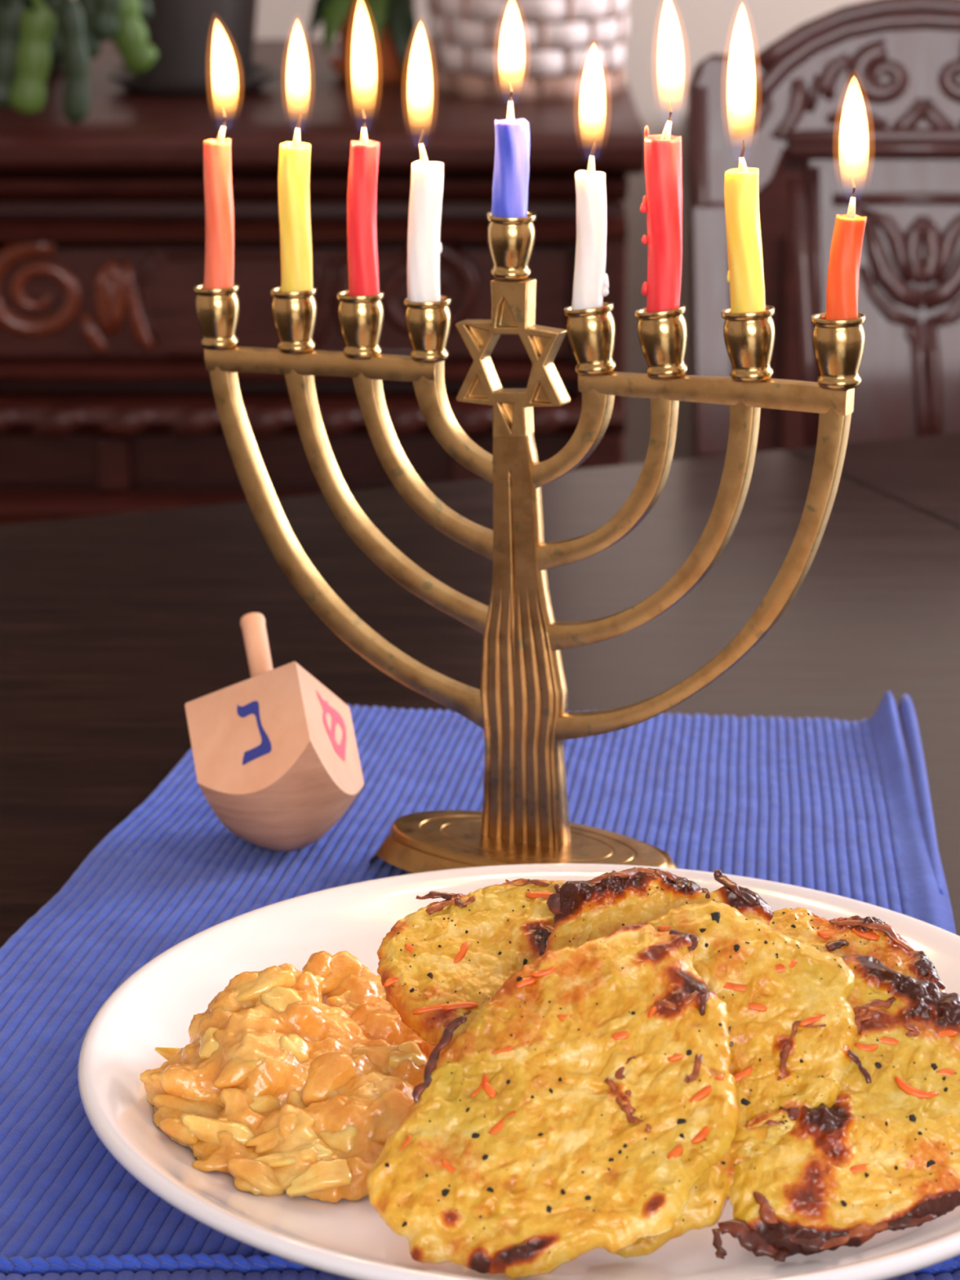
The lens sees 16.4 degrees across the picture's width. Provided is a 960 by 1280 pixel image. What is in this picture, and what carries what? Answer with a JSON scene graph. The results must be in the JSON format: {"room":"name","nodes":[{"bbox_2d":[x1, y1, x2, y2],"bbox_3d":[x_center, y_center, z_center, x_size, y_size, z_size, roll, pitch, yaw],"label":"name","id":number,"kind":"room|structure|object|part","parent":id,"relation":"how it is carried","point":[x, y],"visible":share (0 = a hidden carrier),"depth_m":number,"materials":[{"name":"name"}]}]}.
{"room":"dining room","nodes":[
{"label":"dining room","id":0,"kind":"room"},
{"bbox_2d":[74,0,869,464],"bbox_3d":[-0.050,-1.079,3.175,4.700,2.500,0.100,0,16,0],"label":"wall","id":1,"kind":"structure","parent":0,"point":[666,40],"depth_m":3.27,"materials":[{"name":"beige paint"}]},
{"bbox_3d":[-0.050,0.941,0.794,4.700,0.050,5.800,0,16,0],"label":"floor","id":2,"kind":"structure","parent":0,"visible":0},
{"bbox_2d":[0,39,644,524],"bbox_3d":[-0.514,-0.089,2.861,1.272,0.775,0.656,0,16,0],"label":"sideboard","id":3,"kind":"object","parent":2,"relation":"on","point":[108,406],"visible":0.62,"depth_m":2.52,"materials":[{"name":"brown wood"}]},
{"bbox_2d":[0,0,157,124],"bbox_3d":[-0.341,-0.497,2.632,0.146,0.136,0.509,-3,17,-11],"label":"plant","id":4,"kind":"object","parent":3,"relation":"on","point":[38,37],"visible":1,"depth_m":2.41,"materials":[{"name":"green plant"}]},
{"bbox_3d":[-0.370,-0.501,2.608,0.095,0.115,0.434,0,16,0],"label":"stem","id":5,"kind":"part","parent":4,"relation":"part of","materials":[{"name":"green plant"}]},
{"bbox_3d":[-0.376,-0.524,2.665,0.037,0.090,0.291,-3,16,-10],"label":"stem","id":6,"kind":"part","parent":4,"relation":"part of","materials":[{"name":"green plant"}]},
{"bbox_3d":[-0.359,-0.492,2.588,0.108,0.116,0.406,0,16,0],"label":"stem","id":7,"kind":"part","parent":4,"relation":"part of","materials":[{"name":"green plant"}]},
{"bbox_3d":[-0.371,-0.525,2.656,0.032,0.095,0.309,-5,17,-17],"label":"stem","id":8,"kind":"part","parent":4,"relation":"part of","materials":[{"name":"green plant"}]},
{"bbox_3d":[-0.341,-0.489,2.595,0.022,0.119,0.435,-4,17,-13],"label":"stem","id":9,"kind":"part","parent":4,"relation":"part of","materials":[{"name":"green plant"}]},
{"bbox_3d":[-0.351,-0.520,2.646,0.027,0.091,0.296,-7,17,-22],"label":"stem","id":10,"kind":"part","parent":4,"relation":"part of","materials":[{"name":"green plant"}]},
{"bbox_3d":[-0.350,-0.528,2.649,0.027,0.074,0.317,-8,18,-24],"label":"stem","id":11,"kind":"part","parent":4,"relation":"part of","materials":[{"name":"green plant"}]},
{"bbox_3d":[-0.319,-0.523,2.668,0.148,0.107,0.308,0,16,0],"label":"stem","id":12,"kind":"part","parent":4,"relation":"part of","materials":[{"name":"green plant"}]},
{"bbox_3d":[-0.337,-0.537,2.646,0.021,0.065,0.306,-10,19,-30],"label":"stem","id":13,"kind":"part","parent":4,"relation":"part of","materials":[{"name":"green plant"}]},
{"bbox_2d":[106,0,278,96],"bbox_3d":[-0.233,-0.542,2.675,0.140,0.198,0.140,0,16,0],"label":"flower pot","id":14,"kind":"object","parent":3,"relation":"on","point":[203,47],"visible":0.98,"depth_m":2.65,"materials":[{"name":"grey ceramic"}]},
{"bbox_3d":[-0.233,-0.546,2.674,0.140,0.190,0.140,0,16,0],"label":"pot","id":15,"kind":"part","parent":14,"relation":"part of","materials":[{"name":"grey ceramic"}]},
{"bbox_3d":[-0.511,-0.259,2.543,1.158,0.085,0.032,0,16,0],"label":"drawer","id":16,"kind":"part","parent":3,"relation":"part of","materials":[{"name":"brown wood"}]},
{"bbox_3d":[-0.520,-0.174,2.556,1.260,0.032,0.074,0,16,0],"label":"carved rail","id":17,"kind":"part","parent":3,"relation":"part of","materials":[{"name":"brown wood"}]},
{"bbox_3d":[-0.520,-0.342,2.512,1.260,0.019,0.064,0,16,0],"label":"cornice","id":18,"kind":"part","parent":3,"relation":"part of","materials":[{"name":"brown wood"}]},
{"bbox_3d":[-0.514,-0.459,2.783,1.272,0.022,0.600,0,16,0],"label":"panel","id":19,"kind":"part","parent":3,"relation":"part of","materials":[{"name":"brown wood"}]},
{"bbox_2d":[306,0,419,80],"bbox_3d":[-0.098,-0.572,2.722,0.109,0.228,0.144,7,18,23],"label":"plant","id":20,"kind":"object","parent":3,"relation":"on","point":[376,37],"visible":1,"depth_m":2.72,"materials":[{"name":"green plant"}]},
{"bbox_3d":[-0.088,-0.513,2.767,0.076,0.075,0.076,0,16,0],"label":"pot","id":21,"kind":"part","parent":20,"relation":"part of","materials":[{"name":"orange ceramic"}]},
{"bbox_2d":[426,0,628,100],"bbox_3d":[0.039,-0.531,2.678,0.174,0.177,0.174,0,16,0],"label":"basket","id":22,"kind":"object","parent":3,"relation":"on","point":[545,49],"visible":1,"depth_m":2.63,"materials":[{"name":"beige wicker"}]},
{"bbox_3d":[0.092,0.018,2.621,0.035,0.703,0.056,0,16,0],"label":"corner post","id":23,"kind":"part","parent":3,"relation":"part of","materials":[{"name":"brown wood"}]},
{"bbox_2d":[0,432,959,1276],"bbox_3d":[0.237,0.463,1.004,1.900,0.750,1.350,-7,17,-21],"label":"dining table","id":24,"kind":"object","parent":2,"relation":"on","point":[110,624],"visible":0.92,"depth_m":1.29,"materials":[{"name":"brown wood"}]},
{"bbox_2d":[0,690,959,1279],"bbox_3d":[-0.015,0.081,0.953,0.328,0.013,0.447,0,16,0],"label":"placemat","id":25,"kind":"object","parent":24,"relation":"on","point":[843,808],"visible":0.34,"depth_m":1.01,"materials":[{"name":"blue fabric"}]},
{"bbox_2d":[184,612,364,851],"bbox_3d":[-0.062,0.031,1.024,0.052,0.064,0.057,8,18,24],"label":"dreidel","id":26,"kind":"object","parent":25,"relation":"on","point":[276,757],"visible":1,"depth_m":1.01,"materials":[{"name":"beech wood"},{"name":"blue ink"},{"name":"pink ink"}]},
{"bbox_3d":[-0.068,0.008,1.040,0.008,0.029,0.030,-5,17,-16],"label":"handle","id":27,"kind":"part","parent":26,"relation":"part of","materials":[{"name":"brown wood"}]},
{"bbox_2d":[77,863,959,1279],"bbox_3d":[0.027,0.110,0.820,0.251,0.023,0.263,0,16,0],"label":"dinner plate","id":28,"kind":"object","parent":25,"relation":"on","point":[156,1006],"visible":0.35,"depth_m":0.80,"materials":[{"name":"white ceramic"}]},
{"bbox_2d":[139,950,444,1203],"bbox_3d":[-0.043,0.102,0.808,0.078,0.033,0.098,0,16,0],"label":"applesauce","id":29,"kind":"object","parent":28,"relation":"on","point":[291,1081],"visible":0.84,"depth_m":0.79,"materials":[{"name":"orange food"}]},
{"bbox_2d":[377,878,566,1049],"bbox_3d":[0.006,0.079,0.807,0.063,0.032,0.044,0,16,0],"label":"pancake","id":30,"kind":"object","parent":28,"relation":"on","point":[440,963],"visible":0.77,"depth_m":0.81,"materials":[{"name":"yellow food"}]},
{"bbox_2d":[366,923,740,1279],"bbox_3d":[0.016,0.102,0.751,0.083,0.057,0.069,0,16,0],"label":"pancake","id":31,"kind":"object","parent":28,"relation":"on","point":[581,1108],"visible":1,"depth_m":0.74,"materials":[{"name":"yellow food"}]},
{"bbox_2d":[544,866,773,953],"bbox_3d":[0.043,0.070,0.798,0.056,0.027,0.027,0,16,0],"label":"pancake","id":32,"kind":"object","parent":28,"relation":"on","point":[584,911],"visible":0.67,"depth_m":0.80,"materials":[{"name":"yellow food"}]},
{"bbox_2d":[606,900,871,1257],"bbox_3d":[0.054,0.099,0.763,0.071,0.060,0.069,0,16,0],"label":"pancake","id":33,"kind":"object","parent":28,"relation":"on","point":[793,1028],"visible":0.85,"depth_m":0.77,"materials":[{"name":"yellow food"}]},
{"bbox_2d":[711,954,959,1262],"bbox_3d":[0.089,0.106,0.760,0.075,0.046,0.071,0,16,0],"label":"pancake","id":34,"kind":"object","parent":28,"relation":"on","point":[885,1156],"visible":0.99,"depth_m":0.75,"materials":[{"name":"yellow food"}]},
{"bbox_2d":[768,906,945,992],"bbox_3d":[0.086,0.081,0.809,0.053,0.023,0.036,0,16,0],"label":"pancake","id":35,"kind":"object","parent":28,"relation":"on","point":[855,935],"visible":0.34,"depth_m":0.81,"materials":[{"name":"yellow food"}]},
{"bbox_2d":[193,211,866,873],"bbox_3d":[0.009,-0.024,0.969,0.213,0.200,0.052,9,19,29],"label":"menorah","id":36,"kind":"object","parent":25,"relation":"on","point":[520,704],"visible":0.98,"depth_m":0.97,"materials":[{"name":"gold metal"}]},
{"bbox_2d":[193,283,239,350],"bbox_3d":[-0.079,-0.097,0.996,0.014,0.019,0.014,0,16,0],"label":"candle cup","id":37,"kind":"object","parent":36,"relation":"on","point":[217,310],"depth_m":0.99,"materials":[{"name":"gold metal"}]},
{"bbox_2d":[203,107,234,288],"bbox_3d":[-0.076,-0.142,0.983,0.014,0.086,0.012,0,16,0],"label":"candle","id":38,"kind":"object","parent":36,"relation":"on","point":[219,271],"visible":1,"depth_m":0.98,"materials":[{"name":"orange wax"}]},
{"bbox_2d":[270,285,316,354],"bbox_3d":[-0.055,-0.095,0.984,0.014,0.019,0.014,0,16,0],"label":"candle cup","id":39,"kind":"object","parent":36,"relation":"on","point":[294,313],"depth_m":0.98,"materials":[{"name":"gold metal"}]},
{"bbox_2d":[278,110,312,292],"bbox_3d":[-0.053,-0.140,0.971,0.011,0.086,0.011,9,18,27],"label":"candle","id":40,"kind":"object","parent":36,"relation":"on","point":[294,164],"visible":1,"depth_m":0.97,"materials":[{"name":"yellow wax"}]},
{"bbox_3d":[-0.039,-0.031,0.994,0.095,0.105,0.006,8,18,27],"label":"arm","id":41,"kind":"part","parent":36,"relation":"part of","materials":[{"name":"gold metal"}]},
{"bbox_2d":[336,289,384,359],"bbox_3d":[-0.035,-0.092,0.973,0.014,0.019,0.014,0,16,0],"label":"candle cup","id":42,"kind":"object","parent":36,"relation":"on","point":[361,318],"depth_m":0.97,"materials":[{"name":"gold metal"}]},
{"bbox_2d":[346,109,379,296],"bbox_3d":[-0.033,-0.141,0.959,0.011,0.093,0.011,9,19,29],"label":"candle","id":43,"kind":"object","parent":36,"relation":"on","point":[362,194],"visible":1,"depth_m":0.96,"materials":[{"name":"red wax"}]},
{"bbox_3d":[-0.027,-0.043,0.984,0.070,0.076,0.006,8,18,27],"label":"arm","id":44,"kind":"part","parent":36,"relation":"part of","materials":[{"name":"gold metal"}]},
{"bbox_3d":[-0.016,-0.053,0.974,0.050,0.056,0.006,8,18,27],"label":"arm","id":45,"kind":"part","parent":36,"relation":"part of","materials":[{"name":"gold metal"}]},
{"bbox_2d":[406,124,444,302],"bbox_3d":[-0.016,-0.135,0.950,0.012,0.086,0.011,0,16,0],"label":"candle","id":46,"kind":"object","parent":36,"relation":"on","point":[424,248],"visible":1,"depth_m":0.95,"materials":[{"name":"white wax"}]},
{"bbox_2d":[404,294,451,362],"bbox_3d":[-0.015,-0.090,0.963,0.014,0.018,0.014,0,16,0],"label":"candle cup","id":47,"kind":"object","parent":36,"relation":"on","point":[428,324],"depth_m":0.96,"materials":[{"name":"gold metal"}]},
{"bbox_3d":[-0.007,-0.063,0.966,0.029,0.035,0.006,8,18,27],"label":"arm","id":48,"kind":"part","parent":36,"relation":"part of","materials":[{"name":"gold metal"}]},
{"bbox_2d":[491,82,529,217],"bbox_3d":[0.009,-0.148,0.933,0.011,0.067,0.011,0,16,0],"label":"candle","id":49,"kind":"object","parent":36,"relation":"on","point":[512,145],"visible":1,"depth_m":0.93,"materials":[{"name":"blue wax"}]},
{"bbox_2d":[486,211,536,279],"bbox_3d":[0.009,-0.112,0.943,0.014,0.018,0.014,0,16,0],"label":"candle cup","id":50,"kind":"object","parent":36,"relation":"on","point":[510,241],"depth_m":0.94,"materials":[{"name":"gold metal"}]},
{"bbox_3d":[0.013,0.000,0.975,0.027,0.125,0.009,8,18,27],"label":"stem","id":51,"kind":"part","parent":36,"relation":"part of","materials":[{"name":"gold metal"}]},
{"bbox_3d":[0.026,-0.059,0.950,0.026,0.036,0.006,8,18,27],"label":"arm","id":52,"kind":"part","parent":36,"relation":"part of","materials":[{"name":"gold metal"}]},
{"bbox_2d":[563,302,616,375],"bbox_3d":[0.031,-0.085,0.939,0.015,0.020,0.014,0,16,0],"label":"candle cup","id":53,"kind":"object","parent":36,"relation":"on","point":[591,332],"depth_m":0.93,"materials":[{"name":"gold metal"}]},
{"bbox_2d":[571,137,608,310],"bbox_3d":[0.031,-0.128,0.927,0.011,0.080,0.011,9,19,29],"label":"candle","id":54,"kind":"object","parent":36,"relation":"on","point":[590,282],"visible":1,"depth_m":0.93,"materials":[{"name":"white wax"}]},
{"bbox_3d":[0.035,-0.046,0.948,0.043,0.059,0.006,8,18,27],"label":"arm","id":55,"kind":"part","parent":36,"relation":"part of","materials":[{"name":"gold metal"}]},
{"bbox_3d":[0.047,-0.033,0.945,0.067,0.084,0.006,8,18,27],"label":"arm","id":56,"kind":"part","parent":36,"relation":"part of","materials":[{"name":"gold metal"}]},
{"bbox_2d":[634,304,687,379],"bbox_3d":[0.051,-0.083,0.929,0.015,0.020,0.014,0,16,0],"label":"candle cup","id":57,"kind":"object","parent":36,"relation":"on","point":[663,335],"depth_m":0.92,"materials":[{"name":"gold metal"}]},
{"bbox_2d":[640,102,682,312],"bbox_3d":[0.051,-0.132,0.914,0.012,0.094,0.012,13,20,37],"label":"candle","id":58,"kind":"object","parent":36,"relation":"on","point":[663,202],"visible":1,"depth_m":0.92,"materials":[{"name":"red wax"}]},
{"bbox_3d":[0.060,-0.019,0.942,0.091,0.114,0.006,8,18,27],"label":"arm","id":59,"kind":"part","parent":36,"relation":"part of","materials":[{"name":"gold metal"}]},
{"bbox_2d":[724,139,765,313],"bbox_3d":[0.071,-0.129,0.902,0.014,0.091,0.012,0,16,0],"label":"candle","id":60,"kind":"object","parent":36,"relation":"on","point":[745,276],"visible":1,"depth_m":0.91,"materials":[{"name":"yellow wax"}]},
{"bbox_2d":[721,305,775,382],"bbox_3d":[0.074,-0.082,0.916,0.015,0.020,0.015,0,16,0],"label":"candle cup","id":61,"kind":"object","parent":36,"relation":"on","point":[748,337],"depth_m":0.91,"materials":[{"name":"gold metal"}]},
{"bbox_2d":[810,312,866,390],"bbox_3d":[0.097,-0.078,0.904,0.015,0.020,0.015,0,16,0],"label":"candle cup","id":62,"kind":"object","parent":36,"relation":"on","point":[838,345],"depth_m":0.90,"materials":[{"name":"gold metal"}]},
{"bbox_2d":[826,178,866,319],"bbox_3d":[0.100,-0.117,0.893,0.012,0.073,0.012,0,16,0],"label":"candle","id":63,"kind":"object","parent":36,"relation":"on","point":[846,249],"visible":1,"depth_m":0.90,"materials":[{"name":"orange wax"}]},
{"bbox_2d":[683,112,804,457],"bbox_3d":[0.634,-0.163,3.274,0.870,0.686,0.190,0,16,0],"label":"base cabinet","id":64,"kind":"object","parent":2,"relation":"on","point":[779,429],"visible":0.12,"depth_m":3.15,"materials":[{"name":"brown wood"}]},
{"bbox_3d":[0.428,-0.168,3.212,0.404,0.571,0.018,0,16,0],"label":"door","id":65,"kind":"part","parent":64,"relation":"part of","materials":[{"name":"brown wood"}]},
{"bbox_3d":[0.428,-0.165,3.200,0.284,0.451,0.006,0,16,0],"label":"panel","id":66,"kind":"part","parent":64,"relation":"part of","materials":[{"name":"brown wood"}]},
{"bbox_2d":[686,0,959,457],"bbox_3d":[0.252,0.146,1.776,0.278,0.928,0.469,0,16,0],"label":"dining chair","id":67,"kind":"object","parent":2,"relation":"on","point":[868,92],"visible":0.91,"depth_m":1.86,"materials":[{"name":"brown wood"}]},
{"bbox_3d":[0.127,-0.208,1.864,0.008,0.197,0.035,-4,17,-14],"label":"carved moulding","id":68,"kind":"part","parent":67,"relation":"part of","materials":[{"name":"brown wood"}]},
{"bbox_3d":[0.131,-0.175,1.883,0.024,0.148,0.053,0,16,0],"label":"post","id":69,"kind":"part","parent":67,"relation":"part of","materials":[{"name":"brown wood"}]},
{"bbox_3d":[0.151,-0.293,1.853,0.022,0.028,0.005,-4,17,-12],"label":"carved moulding","id":70,"kind":"part","parent":67,"relation":"part of","materials":[{"name":"brown wood"}]},
{"bbox_3d":[0.172,-0.294,1.853,0.021,0.036,0.007,-6,17,-21],"label":"carved moulding","id":71,"kind":"part","parent":67,"relation":"part of","materials":[{"name":"brown wood"}]},
{"bbox_3d":[0.184,-0.183,1.876,0.010,0.152,0.032,-8,18,-25],"label":"carved moulding","id":72,"kind":"part","parent":67,"relation":"part of","materials":[{"name":"brown wood"}]},
{"bbox_3d":[0.186,-0.304,1.852,0.010,0.021,0.004,-6,17,-21],"label":"carved moulding","id":73,"kind":"part","parent":67,"relation":"part of","materials":[{"name":"brown wood"}]},
{"bbox_3d":[0.190,-0.186,1.873,0.005,0.157,0.028,-4,17,-13],"label":"carved moulding","id":74,"kind":"part","parent":67,"relation":"part of","materials":[{"name":"brown wood"}]},
{"bbox_3d":[0.249,-0.298,1.867,0.264,0.126,0.046,0,16,0],"label":"crest rail","id":75,"kind":"part","parent":67,"relation":"part of","materials":[{"name":"brown wood"}]},
{"bbox_3d":[0.199,-0.312,1.852,0.025,0.026,0.005,-3,16,-11],"label":"carved moulding","id":76,"kind":"part","parent":67,"relation":"part of","materials":[{"name":"brown wood"}]},
{"bbox_3d":[0.246,-0.321,1.850,0.198,0.055,0.012,0,16,0],"label":"carved moulding","id":77,"kind":"part","parent":67,"relation":"part of","materials":[{"name":"brown wood"}]},
{"bbox_3d":[0.210,-0.289,1.854,0.035,0.013,0.004,0,16,0],"label":"carved moulding","id":78,"kind":"part","parent":67,"relation":"part of","materials":[{"name":"brown wood"}]},
{"bbox_3d":[0.246,-0.335,1.848,0.187,0.042,0.009,0,16,0],"label":"carved moulding","id":79,"kind":"part","parent":67,"relation":"part of","materials":[{"name":"brown wood"}]},
{"bbox_3d":[0.211,-0.237,1.867,0.011,0.020,0.004,-3,16,-10],"label":"carved moulding","id":80,"kind":"part","parent":67,"relation":"part of","materials":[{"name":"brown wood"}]},
{"bbox_3d":[0.247,-0.279,1.855,0.153,0.012,0.004,0,16,0],"label":"carved moulding","id":81,"kind":"part","parent":67,"relation":"part of","materials":[{"name":"brown wood"}]},
{"bbox_3d":[0.247,-0.273,1.856,0.149,0.008,0.003,0,16,0],"label":"carved moulding","id":82,"kind":"part","parent":67,"relation":"part of","materials":[{"name":"brown wood"}]},
{"bbox_3d":[0.221,-0.316,1.851,0.034,0.036,0.009,0,16,0],"label":"carved moulding","id":83,"kind":"part","parent":67,"relation":"part of","materials":[{"name":"brown wood"}]},
{"bbox_3d":[0.229,-0.221,1.870,0.031,0.042,0.005,3,17,11],"label":"carved moulding","id":84,"kind":"part","parent":67,"relation":"part of","materials":[{"name":"brown wood"}]},
{"bbox_3d":[0.230,-0.192,1.872,0.036,0.036,0.004,2,16,8],"label":"carved moulding","id":85,"kind":"part","parent":67,"relation":"part of","materials":[{"name":"brown wood"}]},
{"bbox_3d":[0.232,-0.210,1.869,0.038,0.052,0.007,3,16,10],"label":"carved moulding","id":86,"kind":"part","parent":67,"relation":"part of","materials":[{"name":"brown wood"}]},
{"bbox_3d":[0.248,-0.247,1.866,0.101,0.007,0.003,0,16,0],"label":"carved moulding","id":87,"kind":"part","parent":67,"relation":"part of","materials":[{"name":"brown wood"}]},
{"bbox_3d":[0.239,-0.291,1.854,0.021,0.021,0.004,-3,16,-9],"label":"carved moulding","id":88,"kind":"part","parent":67,"relation":"part of","materials":[{"name":"brown wood"}]},
{"bbox_3d":[0.244,-0.218,1.869,0.014,0.039,0.008,0,16,0],"label":"carved moulding","id":89,"kind":"part","parent":67,"relation":"part of","materials":[{"name":"brown wood"}]},
{"bbox_3d":[0.246,-0.172,1.875,0.013,0.013,0.004,1,16,4],"label":"carved moulding","id":90,"kind":"part","parent":67,"relation":"part of","materials":[{"name":"brown wood"}]},
{"bbox_3d":[0.249,-0.142,1.879,0.009,0.071,0.018,-8,18,-26],"label":"carved moulding","id":91,"kind":"part","parent":67,"relation":"part of","materials":[{"name":"brown wood"}]},
{"bbox_3d":[0.253,-0.218,1.869,0.014,0.039,0.008,0,16,0],"label":"carved moulding","id":92,"kind":"part","parent":67,"relation":"part of","materials":[{"name":"brown wood"}]},
{"bbox_3d":[0.256,-0.144,1.879,0.007,0.073,0.016,-7,18,-22],"label":"carved moulding","id":93,"kind":"part","parent":67,"relation":"part of","materials":[{"name":"brown wood"}]},
{"bbox_3d":[0.254,-0.291,1.854,0.021,0.021,0.004,2,16,8],"label":"carved moulding","id":94,"kind":"part","parent":67,"relation":"part of","materials":[{"name":"brown wood"}]},
{"bbox_3d":[0.265,-0.210,1.869,0.036,0.052,0.007,-3,16,-11],"label":"carved moulding","id":95,"kind":"part","parent":67,"relation":"part of","materials":[{"name":"brown wood"}]},
{"bbox_3d":[0.269,-0.192,1.872,0.035,0.036,0.004,-2,16,-8],"label":"carved moulding","id":96,"kind":"part","parent":67,"relation":"part of","materials":[{"name":"brown wood"}]},
{"bbox_3d":[0.268,-0.221,1.870,0.029,0.042,0.005,-4,17,-12],"label":"carved moulding","id":97,"kind":"part","parent":67,"relation":"part of","materials":[{"name":"brown wood"}]},
{"bbox_3d":[0.271,-0.316,1.851,0.034,0.036,0.009,0,16,0],"label":"carved moulding","id":98,"kind":"part","parent":67,"relation":"part of","materials":[{"name":"brown wood"}]}
]}

